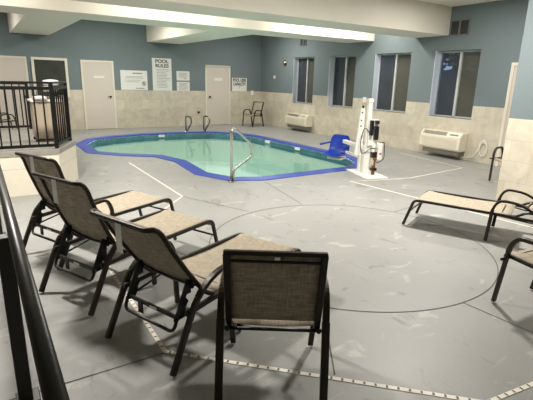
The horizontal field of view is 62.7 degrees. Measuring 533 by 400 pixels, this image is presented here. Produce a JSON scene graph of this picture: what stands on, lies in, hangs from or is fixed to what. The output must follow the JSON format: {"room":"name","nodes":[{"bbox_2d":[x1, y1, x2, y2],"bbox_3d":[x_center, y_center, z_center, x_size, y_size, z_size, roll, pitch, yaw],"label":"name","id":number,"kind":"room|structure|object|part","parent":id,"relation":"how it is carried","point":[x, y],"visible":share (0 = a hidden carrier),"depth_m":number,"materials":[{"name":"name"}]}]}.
{"room":"indoor swimming pool","nodes":[
{"label":"indoor swimming pool","id":0,"kind":"room"},
{"bbox_2d":[0,12,261,129],"bbox_3d":[-6.047,-3.779,13.122,13.637,3.310,0.300,-8,18,-32],"label":"wall","id":1,"kind":"structure","parent":0,"point":[126,45],"depth_m":14.29,"materials":[{"name":"paint"}]},
{"bbox_2d":[0,55,30,128],"bbox_3d":[-7.233,-2.961,12.315,1.030,2.100,0.122,-8,18,-32],"label":"door","id":2,"kind":"structure","parent":1,"relation":"in","point":[12,68],"depth_m":12.34,"materials":[{"name":"white paint"}]},
{"bbox_2d":[7,13,80,34],"bbox_3d":[-5.384,-4.392,10.299,0.980,0.598,4.683,-8,18,-32],"label":"ceiling beam","id":3,"kind":"structure","parent":1,"relation":"attached to","point":[17,23],"depth_m":9.98,"materials":[{"name":"beige paint"}]},
{"bbox_2d":[30,57,69,96],"bbox_3d":[-6.314,-3.576,12.791,0.950,1.120,0.060,-8,18,-32],"label":"window","id":4,"kind":"structure","parent":1,"relation":"in","point":[43,68],"depth_m":12.73,"materials":[{"name":"black glass"}]},
{"bbox_2d":[80,60,116,129],"bbox_3d":[-5.206,-3.253,13.610,0.963,2.080,0.092,-8,18,-32],"label":"door","id":5,"kind":"structure","parent":1,"relation":"in","point":[98,83],"depth_m":13.61,"materials":[{"name":"white paint"}]},
{"bbox_2d":[120,70,147,89],"bbox_3d":[-4.274,-3.856,14.092,0.860,0.605,0.020,-8,18,-32],"label":"wall sign","id":6,"kind":"object","parent":1,"relation":"attached to","point":[130,79],"visible":1,"depth_m":14.08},
{"bbox_2d":[152,58,171,90],"bbox_3d":[-3.481,-4.166,14.538,0.660,1.035,0.014,-8,18,-32],"label":"wall sign","id":7,"kind":"object","parent":1,"relation":"attached to","point":[161,67],"visible":1,"depth_m":14.53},
{"bbox_2d":[176,71,189,80],"bbox_3d":[-2.864,-4.235,14.932,0.470,0.310,0.014,-8,18,-32],"label":"wall sign","id":8,"kind":"object","parent":1,"relation":"attached to","point":[181,75],"visible":1,"depth_m":14.93,"materials":[{"name":"white paper"}]},
{"bbox_2d":[177,82,189,90],"bbox_3d":[-2.873,-3.902,15.024,0.470,0.300,0.014,-8,18,-32],"label":"wall sign","id":9,"kind":"object","parent":1,"relation":"attached to","point":[181,86],"visible":1,"depth_m":15.02,"materials":[{"name":"white paper"}]},
{"bbox_2d":[146,25,250,43],"bbox_3d":[-2.099,-4.874,12.365,1.140,0.598,4.683,-8,18,-32],"label":"ceiling beam","id":10,"kind":"structure","parent":1,"relation":"attached to","point":[157,34],"depth_m":12.34,"materials":[{"name":"beige paint"}]},
{"bbox_2d":[205,65,229,124],"bbox_3d":[-1.750,-3.758,15.766,0.994,2.085,0.122,-8,18,-32],"label":"door","id":11,"kind":"structure","parent":1,"relation":"in","point":[217,78],"depth_m":15.77,"materials":[{"name":"white paint"}]},
{"bbox_3d":[-1.731,-4.742,15.501,0.980,0.045,0.025,-8,18,-32],"label":"closer rail","id":12,"kind":"part","parent":11,"relation":"part of","materials":[{"name":"metal"}]},
{"bbox_2d":[232,78,246,90],"bbox_3d":[-1.018,-4.260,16.165,0.620,0.480,0.014,-8,18,-32],"label":"wall sign","id":13,"kind":"object","parent":1,"relation":"attached to","point":[238,84],"visible":1,"depth_m":16.16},
{"bbox_2d":[0,123,532,399],"bbox_3d":[-1.050,-0.074,6.372,13.387,0.001,17.853,-8,18,-32],"label":"floor","id":14,"kind":"structure","parent":0,"point":[383,265],"depth_m":3.49,"materials":[{"name":"grey concrete"}]},
{"bbox_2d":[0,112,17,128],"bbox_3d":[-7.066,-2.160,11.716,0.586,0.863,0.660,-12,21,-41],"label":"armchair","id":15,"kind":"object","parent":14,"relation":"on","point":[2,113],"visible":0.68,"depth_m":11.75,"materials":[{"name":"beige fabric"}]},
{"bbox_2d":[0,165,69,399],"bbox_3d":[-1.701,0.382,2.862,0.117,0.950,6.900,-8,18,-32],"label":"guard rail","id":16,"kind":"object","parent":14,"relation":"on","point":[15,268],"visible":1,"depth_m":1.91,"materials":[{"name":"black metal"}]},
{"bbox_3d":[-2.788,-0.069,4.479,0.110,0.905,0.120,-8,18,-32],"label":"post","id":17,"kind":"part","parent":16,"relation":"part of","materials":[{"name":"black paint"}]},
{"bbox_3d":[-1.244,0.604,2.180,0.110,0.905,0.120,-8,18,-32],"label":"post","id":18,"kind":"part","parent":16,"relation":"part of","materials":[{"name":"black paint"}]},
{"bbox_2d":[0,128,78,196],"bbox_3d":[-5.691,-0.464,6.169,5.432,0.625,2.862,-8,18,-32],"label":"raised platform","id":19,"kind":"object","parent":14,"relation":"on","point":[18,181],"visible":0.69,"depth_m":6.14,"materials":[{"name":"beige tile"}]},
{"bbox_2d":[0,83,31,128],"bbox_3d":[-5.331,-1.651,7.713,2.050,0.862,0.050,-8,18,-32],"label":"metal railing","id":20,"kind":"object","parent":19,"relation":"on","point":[19,84],"visible":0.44,"depth_m":8.17,"materials":[{"name":"black metal"}]},
{"bbox_3d":[-5.341,-1.284,7.814,2.000,0.040,0.040,-8,18,-32],"label":"rail","id":21,"kind":"part","parent":20,"relation":"part of","materials":[{"name":"black metal"}]},
{"bbox_3d":[-4.491,-1.773,8.242,0.050,0.860,0.050,-8,18,-32],"label":"post","id":22,"kind":"part","parent":20,"relation":"part of","materials":[{"name":"black metal"}]},
{"bbox_2d":[0,81,71,149],"bbox_3d":[-3.685,-1.098,5.757,0.693,0.916,2.550,14,19,37],"label":"metal railing","id":23,"kind":"object","parent":19,"relation":"on","point":[64,136],"visible":1,"depth_m":6.07,"materials":[{"name":"black metal"}]},
{"bbox_3d":[-3.669,-1.526,5.642,0.674,0.028,2.516,14,20,38],"label":"handrail","id":24,"kind":"part","parent":23,"relation":"part of","materials":[{"name":"black metal"}]},
{"bbox_3d":[-3.671,-1.457,5.661,0.674,0.045,2.516,14,20,38],"label":"rail","id":25,"kind":"part","parent":23,"relation":"part of","materials":[{"name":"black metal"}]},
{"bbox_3d":[-3.692,-0.705,5.867,0.665,0.040,2.510,14,20,37],"label":"rail","id":26,"kind":"part","parent":23,"relation":"part of","materials":[{"name":"black metal"}]},
{"bbox_3d":[-2.979,-1.173,6.110,0.050,0.910,0.050,-8,18,-32],"label":"post","id":27,"kind":"part","parent":23,"relation":"part of","materials":[{"name":"metal"}]},
{"bbox_3d":[-3.139,-1.390,6.882,0.050,0.910,0.050,-8,18,-32],"label":"post","id":28,"kind":"part","parent":23,"relation":"part of","materials":[{"name":"metal"}]},
{"bbox_2d":[27,90,64,141],"bbox_3d":[-3.478,-1.359,6.936,0.490,0.806,0.450,-8,18,-32],"label":"trash can","id":29,"kind":"object","parent":19,"relation":"on","point":[38,103],"visible":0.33,"depth_m":6.76,"materials":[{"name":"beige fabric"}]},
{"bbox_2d":[32,96,46,99],"bbox_3d":[-3.470,-1.556,6.660,0.208,0.062,0.252,-8,18,-32],"label":"towel","id":30,"kind":"object","parent":29,"relation":"on","point":[36,97],"visible":0.75,"depth_m":6.57,"materials":[{"name":"white fabric"}]},
{"bbox_2d":[31,90,57,98],"bbox_3d":[-3.462,-1.667,6.857,0.369,0.171,0.311,-8,18,-32],"label":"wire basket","id":31,"kind":"object","parent":29,"relation":"on","point":[47,95],"depth_m":6.92,"materials":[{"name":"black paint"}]},
{"bbox_3d":[-3.414,-1.748,6.865,0.271,0.087,0.272,-8,18,-32],"label":"towel","id":32,"kind":"object","parent":29,"relation":"in","visible":0},
{"bbox_2d":[42,79,57,85],"bbox_3d":[-3.383,-1.835,6.835,0.240,0.093,0.252,-8,18,-32],"label":"towel","id":33,"kind":"object","parent":32,"relation":"on","point":[47,80],"visible":0.68,"depth_m":6.76,"materials":[{"name":"white fabric"}]},
{"bbox_2d":[15,152,174,270],"bbox_3d":[-1.643,-0.057,4.393,0.648,0.976,1.474,11,18,31],"label":"sun lounger","id":34,"kind":"object","parent":14,"relation":"on","point":[121,203],"visible":0.59,"depth_m":4.11,"materials":[{"name":"tan woven mesh fabric"},{"name":"dark bronze painted metal"}]},
{"bbox_3d":[-2.242,0.291,4.122,0.026,0.418,0.236,11,18,31],"label":"leg","id":35,"kind":"part","parent":34,"relation":"part of","materials":[{"name":"brown metal"}]},
{"bbox_3d":[-1.911,-0.112,3.940,0.555,0.644,0.392,11,18,31],"label":"backrest frame","id":36,"kind":"part","parent":34,"relation":"part of","materials":[{"name":"brown metal"}]},
{"bbox_3d":[-1.730,0.392,3.805,0.026,0.418,0.236,11,18,31],"label":"leg","id":37,"kind":"part","parent":34,"relation":"part of","materials":[{"name":"brown metal"}]},
{"bbox_3d":[-1.896,0.041,4.560,0.026,0.059,1.141,11,18,31],"label":"rail","id":38,"kind":"part","parent":34,"relation":"part of","materials":[{"name":"brown metal"}]},
{"bbox_3d":[-1.564,0.081,3.975,0.038,0.141,0.391,11,18,31],"label":"armrest","id":39,"kind":"part","parent":34,"relation":"part of","materials":[{"name":"brown metal"}]},
{"bbox_3d":[-1.420,0.134,4.266,0.026,0.059,1.141,11,18,31],"label":"rail","id":40,"kind":"part","parent":34,"relation":"part of","materials":[{"name":"brown metal"}]},
{"bbox_3d":[-1.064,0.146,4.842,0.029,0.368,0.200,12,18,33],"label":"leg","id":41,"kind":"part","parent":34,"relation":"part of","materials":[{"name":"brown metal"}]},
{"bbox_2d":[32,172,217,315],"bbox_3d":[-1.093,0.155,3.701,0.648,0.962,1.474,11,18,31],"label":"sun lounger","id":42,"kind":"object","parent":14,"relation":"on","point":[73,201],"visible":0.83,"depth_m":3.28,"materials":[{"name":"tan woven mesh fabric"},{"name":"dark bronze painted metal"}]},
{"bbox_3d":[-1.692,0.496,3.429,0.026,0.418,0.236,11,18,31],"label":"leg","id":43,"kind":"part","parent":42,"relation":"part of","materials":[{"name":"brown metal"}]},
{"bbox_3d":[-1.527,0.185,3.598,0.038,0.141,0.391,11,18,31],"label":"armrest","id":44,"kind":"part","parent":42,"relation":"part of","materials":[{"name":"brown metal"}]},
{"bbox_3d":[-1.370,0.103,3.237,0.555,0.630,0.420,11,18,31],"label":"backrest frame","id":45,"kind":"part","parent":42,"relation":"part of","materials":[{"name":"brown metal"}]},
{"bbox_3d":[-1.181,0.597,3.112,0.026,0.418,0.236,11,18,31],"label":"leg","id":46,"kind":"part","parent":42,"relation":"part of","materials":[{"name":"brown metal"}]},
{"bbox_3d":[-1.428,0.400,3.826,0.026,0.394,0.054,11,18,31],"label":"leg","id":47,"kind":"part","parent":42,"relation":"part of","materials":[{"name":"brown metal"}]},
{"bbox_3d":[-1.347,0.246,3.867,0.026,0.059,1.141,11,18,31],"label":"rail","id":48,"kind":"part","parent":42,"relation":"part of","materials":[{"name":"brown metal"}]},
{"bbox_3d":[-1.015,0.286,3.282,0.038,0.141,0.391,11,18,31],"label":"armrest","id":49,"kind":"part","parent":42,"relation":"part of","materials":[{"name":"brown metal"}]},
{"bbox_3d":[-0.871,0.339,3.573,0.026,0.059,1.141,11,18,31],"label":"rail","id":50,"kind":"part","parent":42,"relation":"part of","materials":[{"name":"brown metal"}]},
{"bbox_3d":[-0.916,0.501,3.510,0.026,0.394,0.054,11,18,31],"label":"leg","id":51,"kind":"part","parent":42,"relation":"part of","materials":[{"name":"brown metal"}]},
{"bbox_3d":[-0.515,0.351,4.149,0.029,0.368,0.200,12,18,33],"label":"leg","id":52,"kind":"part","parent":42,"relation":"part of","materials":[{"name":"brown metal"}]},
{"bbox_2d":[89,208,300,376],"bbox_3d":[-0.371,0.380,3.067,0.648,0.900,1.562,12,19,34],"label":"sun lounger","id":53,"kind":"object","parent":14,"relation":"on","point":[150,248],"visible":0.81,"depth_m":2.67,"materials":[{"name":"beige woven mesh fabric"},{"name":"dark bronze metal"}]},
{"bbox_3d":[-0.961,0.674,2.851,0.026,0.418,0.236,12,19,34],"label":"leg","id":54,"kind":"part","parent":53,"relation":"part of","materials":[{"name":"brown metal"}]},
{"bbox_3d":[-0.783,0.366,3.012,0.038,0.141,0.391,12,19,34],"label":"armrest","id":55,"kind":"part","parent":53,"relation":"part of","materials":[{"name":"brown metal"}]},
{"bbox_3d":[-0.673,0.325,2.614,0.555,0.568,0.517,12,19,34],"label":"backrest frame","id":56,"kind":"part","parent":53,"relation":"part of","materials":[{"name":"brown metal"}]},
{"bbox_3d":[-0.675,0.583,3.235,0.026,0.394,0.054,12,19,34],"label":"leg","id":57,"kind":"part","parent":53,"relation":"part of","materials":[{"name":"brown metal"}]},
{"bbox_3d":[-0.590,0.429,3.272,0.026,0.059,1.141,12,19,34],"label":"rail","id":58,"kind":"part","parent":53,"relation":"part of","materials":[{"name":"brown metal"}]},
{"bbox_3d":[-0.468,0.782,2.509,0.026,0.418,0.236,12,19,34],"label":"leg","id":59,"kind":"part","parent":53,"relation":"part of","materials":[{"name":"brown metal"}]},
{"bbox_3d":[-0.289,0.473,2.670,0.038,0.141,0.391,12,19,34],"label":"armrest","id":60,"kind":"part","parent":53,"relation":"part of","materials":[{"name":"brown metal"}]},
{"bbox_3d":[-0.131,0.529,2.953,0.026,0.059,1.141,12,19,34],"label":"rail","id":61,"kind":"part","parent":53,"relation":"part of","materials":[{"name":"brown metal"}]},
{"bbox_2d":[76,131,357,180],"bbox_3d":[-1.452,-0.745,10.634,5.260,1.014,6.960,-8,18,-32],"label":"swimming pool","id":62,"kind":"object","parent":14,"relation":"in","point":[271,159],"visible":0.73,"depth_m":12.63,"materials":[{"name":"green liquid"}]},
{"bbox_2d":[185,115,209,150],"bbox_3d":[-2.146,-2.068,13.566,0.690,1.074,0.484,-8,18,-32],"label":"pool ladder","id":63,"kind":"object","parent":62,"relation":"attached to","point":[204,128],"visible":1,"depth_m":13.49,"materials":[{"name":"metal"}]},
{"bbox_3d":[-2.393,-2.290,13.322,0.064,0.530,0.462,-8,18,-32],"label":"rail","id":64,"kind":"part","parent":63,"relation":"part of","materials":[{"name":"metal"}]},
{"bbox_3d":[-1.888,-2.364,13.639,0.064,0.530,0.462,-8,18,-32],"label":"rail","id":65,"kind":"part","parent":63,"relation":"part of","materials":[{"name":"metal"}]},
{"bbox_2d":[229,128,251,182],"bbox_3d":[-0.430,-0.761,7.260,0.090,0.886,0.548,14,20,38],"label":"grab rail","id":66,"kind":"object","parent":62,"relation":"attached to","point":[232,171],"visible":1,"depth_m":7.16,"materials":[{"name":"metal"}]},
{"bbox_2d":[242,101,263,126],"bbox_3d":[-0.493,-3.084,15.704,0.660,0.863,0.586,15,20,40],"label":"armchair","id":67,"kind":"object","parent":14,"relation":"on","point":[257,108],"visible":1,"depth_m":15.76,"materials":[{"name":"beige fabric"}]},
{"bbox_3d":[-0.356,-3.291,15.799,0.496,0.507,0.191,15,20,40],"label":"backrest frame","id":68,"kind":"part","parent":67,"relation":"part of","materials":[{"name":"beige fabric"}]},
{"bbox_2d":[10,128,532,399],"bbox_3d":[0.043,-0.722,8.825,6.818,0.001,13.153,-2,16,-13],"label":"trim","id":69,"kind":"structure","parent":14,"relation":"in","point":[121,128],"depth_m":3.30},
{"bbox_2d":[214,249,329,399],"bbox_3d":[0.035,0.582,2.427,0.660,0.863,0.586,2,15,1],"label":"armchair","id":70,"kind":"object","parent":14,"relation":"on","point":[257,287],"visible":1,"depth_m":2.20,"materials":[{"name":"brown fabric"}]},
{"bbox_3d":[-0.249,0.835,2.292,0.042,0.432,0.126,2,15,1],"label":"leg","id":71,"kind":"part","parent":70,"relation":"part of","materials":[{"name":"brown metal"}]},
{"bbox_3d":[-0.235,0.491,2.443,0.039,0.164,0.396,2,15,1],"label":"armrest","id":72,"kind":"part","parent":70,"relation":"part of","materials":[{"name":"brown metal"}]},
{"bbox_3d":[-0.224,0.710,2.726,0.038,0.443,0.100,8,17,21],"label":"leg","id":73,"kind":"part","parent":70,"relation":"part of","materials":[{"name":"brown metal"}]},
{"bbox_3d":[0.036,0.462,2.190,0.496,0.507,0.191,2,15,1],"label":"backrest frame","id":74,"kind":"part","parent":70,"relation":"part of","materials":[{"name":"brown metal"}]},
{"bbox_3d":[0.295,0.726,2.720,0.038,0.443,0.100,-4,16,-20],"label":"leg","id":75,"kind":"part","parent":70,"relation":"part of","materials":[{"name":"brown metal"}]},
{"bbox_3d":[0.301,0.852,2.285,0.042,0.432,0.126,2,15,1],"label":"leg","id":76,"kind":"part","parent":70,"relation":"part of","materials":[{"name":"brown metal"}]},
{"bbox_3d":[0.312,0.507,2.436,0.039,0.164,0.396,2,15,1],"label":"armrest","id":77,"kind":"part","parent":70,"relation":"part of","materials":[{"name":"brown metal"}]},
{"bbox_2d":[107,153,532,399],"bbox_3d":[1.336,0.030,6.209,6.967,0.001,7.470,-4,16,-19],"label":"trim","id":78,"kind":"structure","parent":14,"relation":"in","point":[528,385],"depth_m":2.58,"materials":[{"name":"plastic"}]},
{"bbox_2d":[320,98,387,179],"bbox_3d":[1.658,-1.241,8.291,0.615,1.370,1.764,-6,17,-27],"label":"lift","id":79,"kind":"object","parent":14,"relation":"on","point":[340,144],"visible":1,"depth_m":7.93,"materials":[{"name":"white plastic"}]},
{"bbox_3d":[1.387,-1.093,8.815,0.452,0.412,0.484,13,19,35],"label":"seat","id":80,"kind":"part","parent":79,"relation":"part of","materials":[{"name":"blue plastic"}]},
{"bbox_3d":[1.423,-0.868,8.934,0.304,0.046,0.258,13,19,35],"label":"seat","id":81,"kind":"part","parent":79,"relation":"part of","materials":[{"name":"white plastic"}]},
{"bbox_3d":[1.653,-0.978,8.390,0.080,0.250,0.840,-3,16,-15],"label":"lift arm","id":82,"kind":"part","parent":79,"relation":"part of","materials":[{"name":"white plastic"}]},
{"bbox_3d":[1.837,-0.488,8.106,0.430,0.025,0.840,-3,16,-15],"label":"plate","id":83,"kind":"part","parent":79,"relation":"part of","materials":[{"name":"white plastic"}]},
{"bbox_3d":[1.931,-0.740,7.902,0.110,0.575,0.095,-3,16,-15],"label":"gear motor","id":84,"kind":"part","parent":79,"relation":"part of","materials":[{"name":"gold metal"}]},
{"bbox_2d":[402,189,532,240],"bbox_3d":[2.587,0.159,4.943,1.911,0.484,0.648,11,18,32],"label":"sun lounger","id":85,"kind":"object","parent":14,"relation":"on","point":[501,208],"visible":1,"depth_m":5.02,"materials":[{"name":"beige fabric"}]},
{"bbox_3d":[1.721,0.146,5.181,0.213,0.331,0.029,11,18,30],"label":"leg","id":86,"kind":"part","parent":85,"relation":"part of","materials":[{"name":"brown metal"}]},
{"bbox_3d":[2.037,0.028,5.641,0.213,0.331,0.029,12,19,34],"label":"leg","id":87,"kind":"part","parent":85,"relation":"part of","materials":[{"name":"brown metal"}]},
{"bbox_3d":[2.312,0.129,4.772,1.221,0.053,0.026,11,18,32],"label":"rail","id":88,"kind":"part","parent":85,"relation":"part of","materials":[{"name":"brown metal"}]},
{"bbox_3d":[2.627,0.012,5.229,1.221,0.053,0.026,11,18,32],"label":"rail","id":89,"kind":"part","parent":85,"relation":"part of","materials":[{"name":"brown metal"}]},
{"bbox_3d":[2.395,0.275,4.726,0.058,0.355,0.026,11,18,32],"label":"leg","id":90,"kind":"part","parent":85,"relation":"part of","materials":[{"name":"brown metal"}]},
{"bbox_3d":[2.733,0.149,5.218,0.058,0.355,0.026,11,18,32],"label":"leg","id":91,"kind":"part","parent":85,"relation":"part of","materials":[{"name":"brown metal"}]},
{"bbox_3d":[2.574,0.080,4.553,0.419,0.127,0.038,11,18,32],"label":"armrest","id":92,"kind":"part","parent":85,"relation":"part of","materials":[{"name":"brown metal"}]},
{"bbox_3d":[2.912,-0.046,5.045,0.419,0.127,0.038,11,18,32],"label":"armrest","id":93,"kind":"part","parent":85,"relation":"part of","materials":[{"name":"brown metal"}]},
{"bbox_3d":[3.054,0.141,4.617,0.795,0.118,0.555,11,18,32],"label":"backrest frame","id":94,"kind":"part","parent":85,"relation":"part of","materials":[{"name":"brown metal"}]},
{"bbox_2d":[488,146,503,180],"bbox_3d":[4.337,-0.742,7.651,0.586,0.863,0.660,-11,20,-38],"label":"armchair","id":95,"kind":"object","parent":14,"relation":"on","point":[493,158],"visible":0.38,"depth_m":7.74,"materials":[{"name":"brown metal"}]},
{"bbox_3d":[3.974,-0.560,7.749,0.038,0.443,0.100,10,18,28],"label":"leg","id":96,"kind":"part","parent":95,"relation":"part of","materials":[{"name":"brown metal"}]},
{"bbox_3d":[4.141,-0.871,7.815,0.396,0.164,0.039,-11,20,-38],"label":"armrest","id":97,"kind":"part","parent":95,"relation":"part of","materials":[{"name":"brown metal"}]},
{"bbox_2d":[491,237,532,301],"bbox_3d":[2.142,0.424,3.204,0.660,0.863,0.586,-7,17,-27],"label":"armchair","id":98,"kind":"object","parent":14,"relation":"on","point":[525,257],"visible":1,"depth_m":3.29,"materials":[{"name":"brown metal"}]},
{"bbox_3d":[1.790,0.591,3.353,0.038,0.443,0.100,0,15,-7],"label":"leg","id":99,"kind":"part","parent":98,"relation":"part of","materials":[{"name":"brown metal"}]},
{"bbox_3d":[1.886,0.370,3.087,0.039,0.164,0.396,-7,17,-27],"label":"armrest","id":100,"kind":"part","parent":98,"relation":"part of","materials":[{"name":"brown metal"}]},
{"bbox_3d":[1.910,0.478,3.140,0.020,0.060,0.412,-7,17,-27],"label":"rail","id":101,"kind":"part","parent":98,"relation":"part of","materials":[{"name":"brown metal"}]},
{"bbox_2d":[260,0,528,164],"bbox_3d":[2.869,-3.303,12.245,0.300,3.310,11.603,-8,18,-32],"label":"wall","id":102,"kind":"structure","parent":0,"point":[496,29],"depth_m":10.87,"materials":[{"name":"paint"}]},
{"bbox_2d":[0,0,374,42],"bbox_3d":[-2.994,-3.844,8.536,13.337,0.598,1.010,-8,18,-32],"label":"ceiling beam","id":103,"kind":"structure","parent":102,"relation":"attached to","point":[72,9],"depth_m":8.87,"materials":[{"name":"beige paint"}]},
{"bbox_2d":[73,0,451,37],"bbox_3d":[-1.738,-3.297,6.667,13.337,0.598,0.924,-8,18,-32],"label":"ceiling beam","id":104,"kind":"structure","parent":102,"relation":"attached to","point":[403,18],"depth_m":8.18,"materials":[{"name":"beige paint"}]},
{"bbox_2d":[285,113,312,129],"bbox_3d":[1.053,-2.649,14.710,0.308,0.470,1.160,-8,18,-32],"label":"air conditioner","id":105,"kind":"object","parent":102,"relation":"attached to","point":[293,120],"visible":1,"depth_m":14.49,"materials":[{"name":"beige plastic"}]},
{"bbox_2d":[286,117,304,125],"bbox_3d":[0.934,-2.637,14.634,0.024,0.198,1.021,-8,18,-32],"label":"grille","id":106,"kind":"object","parent":105,"relation":"attached to","point":[293,121],"depth_m":14.60,"materials":[{"name":"beige plastic"}]},
{"bbox_2d":[292,57,314,104],"bbox_3d":[1.283,-3.956,14.544,0.234,1.500,1.100,-8,18,-32],"label":"window","id":107,"kind":"structure","parent":102,"relation":"in","point":[303,73],"depth_m":14.75,"materials":[{"name":"glass"}]},
{"bbox_3d":[1.210,-4.035,14.794,0.006,1.425,0.520,-8,18,-32],"label":"pane","id":108,"kind":"part","parent":107,"relation":"part of","materials":[{"name":"clear glass"}]},
{"bbox_3d":[1.504,-3.914,14.383,0.006,1.425,0.520,-8,18,-32],"label":"pane","id":109,"kind":"part","parent":107,"relation":"part of","materials":[{"name":"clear glass"}]},
{"bbox_2d":[300,39,306,45],"bbox_3d":[1.179,-5.127,14.206,0.018,0.220,0.340,-8,18,-32],"label":"air vent","id":110,"kind":"object","parent":102,"relation":"in","point":[303,42],"visible":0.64,"depth_m":14.20,"materials":[{"name":"grey metal"}]},
{"bbox_2d":[327,55,355,108],"bbox_3d":[2.289,-3.518,13.048,0.234,1.500,1.130,-8,18,-32],"label":"window","id":111,"kind":"structure","parent":102,"relation":"in","point":[341,68],"depth_m":13.22,"materials":[{"name":"glass"}]},
{"bbox_3d":[2.211,-3.599,13.304,0.006,1.425,0.535,-8,18,-32],"label":"pane","id":112,"kind":"part","parent":111,"relation":"part of","materials":[{"name":"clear glass"}]},
{"bbox_3d":[2.514,-3.474,12.881,0.006,1.425,0.535,-8,18,-32],"label":"pane","id":113,"kind":"part","parent":111,"relation":"part of","materials":[{"name":"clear glass"}]},
{"bbox_2d":[372,53,411,113],"bbox_3d":[3.316,-3.071,11.520,0.234,1.500,1.200,-8,18,-32],"label":"window","id":114,"kind":"structure","parent":102,"relation":"in","point":[391,71],"depth_m":11.65,"materials":[{"name":"glass"}]},
{"bbox_3d":[3.228,-3.155,11.790,0.006,1.425,0.570,-8,18,-32],"label":"pane","id":115,"kind":"part","parent":114,"relation":"part of","materials":[{"name":"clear glass"}]},
{"bbox_3d":[3.272,-2.352,11.701,0.174,0.015,1.200,-8,18,-32],"label":"sill","id":116,"kind":"part","parent":114,"relation":"part of","materials":[{"name":"white paint"}]},
{"bbox_3d":[3.550,-3.023,11.338,0.006,1.425,0.570,-8,18,-32],"label":"pane","id":117,"kind":"part","parent":114,"relation":"part of","materials":[{"name":"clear glass"}]},
{"bbox_2d":[419,129,467,155],"bbox_3d":[4.083,-1.348,10.197,0.307,0.510,1.060,-8,18,-32],"label":"air conditioner","id":118,"kind":"object","parent":102,"relation":"attached to","point":[451,143],"visible":1,"depth_m":10.03,"materials":[{"name":"beige plastic"}]},
{"bbox_2d":[424,129,446,134],"bbox_3d":[3.927,-1.580,10.221,0.070,0.069,0.636,-8,18,-32],"label":"grille","id":119,"kind":"object","parent":118,"relation":"attached to","point":[426,131],"depth_m":10.25,"materials":[{"name":"beige plastic"}]},
{"bbox_2d":[421,135,456,149],"bbox_3d":[3.964,-1.332,10.121,0.023,0.219,0.933,-8,18,-32],"label":"grille","id":120,"kind":"object","parent":118,"relation":"attached to","point":[440,142],"depth_m":10.11,"materials":[{"name":"beige plastic"}]},
{"bbox_2d":[428,50,480,120],"bbox_3d":[4.326,-2.631,10.016,0.234,1.500,1.130,-8,18,-32],"label":"window","id":121,"kind":"structure","parent":102,"relation":"in","point":[455,73],"depth_m":10.13,"materials":[{"name":"glass"}]},
{"bbox_3d":[4.249,-2.711,10.272,0.006,1.425,0.535,-8,18,-32],"label":"pane","id":122,"kind":"part","parent":121,"relation":"part of","materials":[{"name":"clear glass"}]},
{"bbox_3d":[4.282,-1.911,10.197,0.174,0.015,1.130,-8,18,-32],"label":"sill","id":123,"kind":"part","parent":121,"relation":"part of","materials":[{"name":"white paint"}]},
{"bbox_3d":[4.551,-2.586,9.848,0.006,1.425,0.535,-8,18,-32],"label":"pane","id":124,"kind":"part","parent":121,"relation":"part of","materials":[{"name":"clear glass"}]},
{"bbox_2d":[449,19,470,35],"bbox_3d":[4.247,-3.800,9.639,0.018,0.320,0.460,-8,18,-32],"label":"air vent","id":125,"kind":"object","parent":102,"relation":"in","point":[458,27],"visible":1,"depth_m":9.63,"materials":[{"name":"grey metal"}]},
{"bbox_2d":[451,21,459,34],"bbox_3d":[4.184,-3.829,9.737,0.012,0.320,0.202,-8,18,-32],"label":"grille","id":126,"kind":"object","parent":125,"relation":"attached to","point":[455,25],"depth_m":9.72,"materials":[{"name":"grey metal"}]},
{"bbox_2d":[460,20,468,33],"bbox_3d":[4.314,-3.772,9.544,0.012,0.320,0.202,-8,18,-32],"label":"grille","id":127,"kind":"object","parent":125,"relation":"attached to","point":[464,24],"depth_m":9.54,"materials":[{"name":"grey metal"}]},
{"bbox_2d":[459,140,487,157],"bbox_3d":[4.551,-1.126,9.723,0.029,0.470,0.707,-9,18,-33],"label":"power cord","id":128,"kind":"object","parent":102,"relation":"attached to","point":[481,142],"visible":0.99,"depth_m":9.53,"materials":[{"name":"white plastic"}]},
{"bbox_2d":[495,62,517,165],"bbox_3d":[5.181,-1.628,8.658,0.040,2.100,1.020,-8,18,-32],"label":"door","id":129,"kind":"structure","parent":102,"relation":"in","point":[514,66],"depth_m":8.98,"materials":[{"name":"white paint"}]},
{"bbox_2d":[416,0,498,6],"bbox_3d":[-0.972,-3.328,5.442,13.937,0.150,18.403,-8,18,-32],"label":"ceiling","id":130,"kind":"structure","parent":0,"point":[452,3],"depth_m":9.16,"materials":[{"name":"beige paint"}]},
{"bbox_2d":[495,0,532,205],"bbox_3d":[6.649,-0.977,4.150,3.077,3.310,6.950,-8,18,-32],"label":"wall","id":131,"kind":"structure","parent":0,"point":[516,170],"depth_m":6.14,"materials":[{"name":"beige stone"}]}
]}

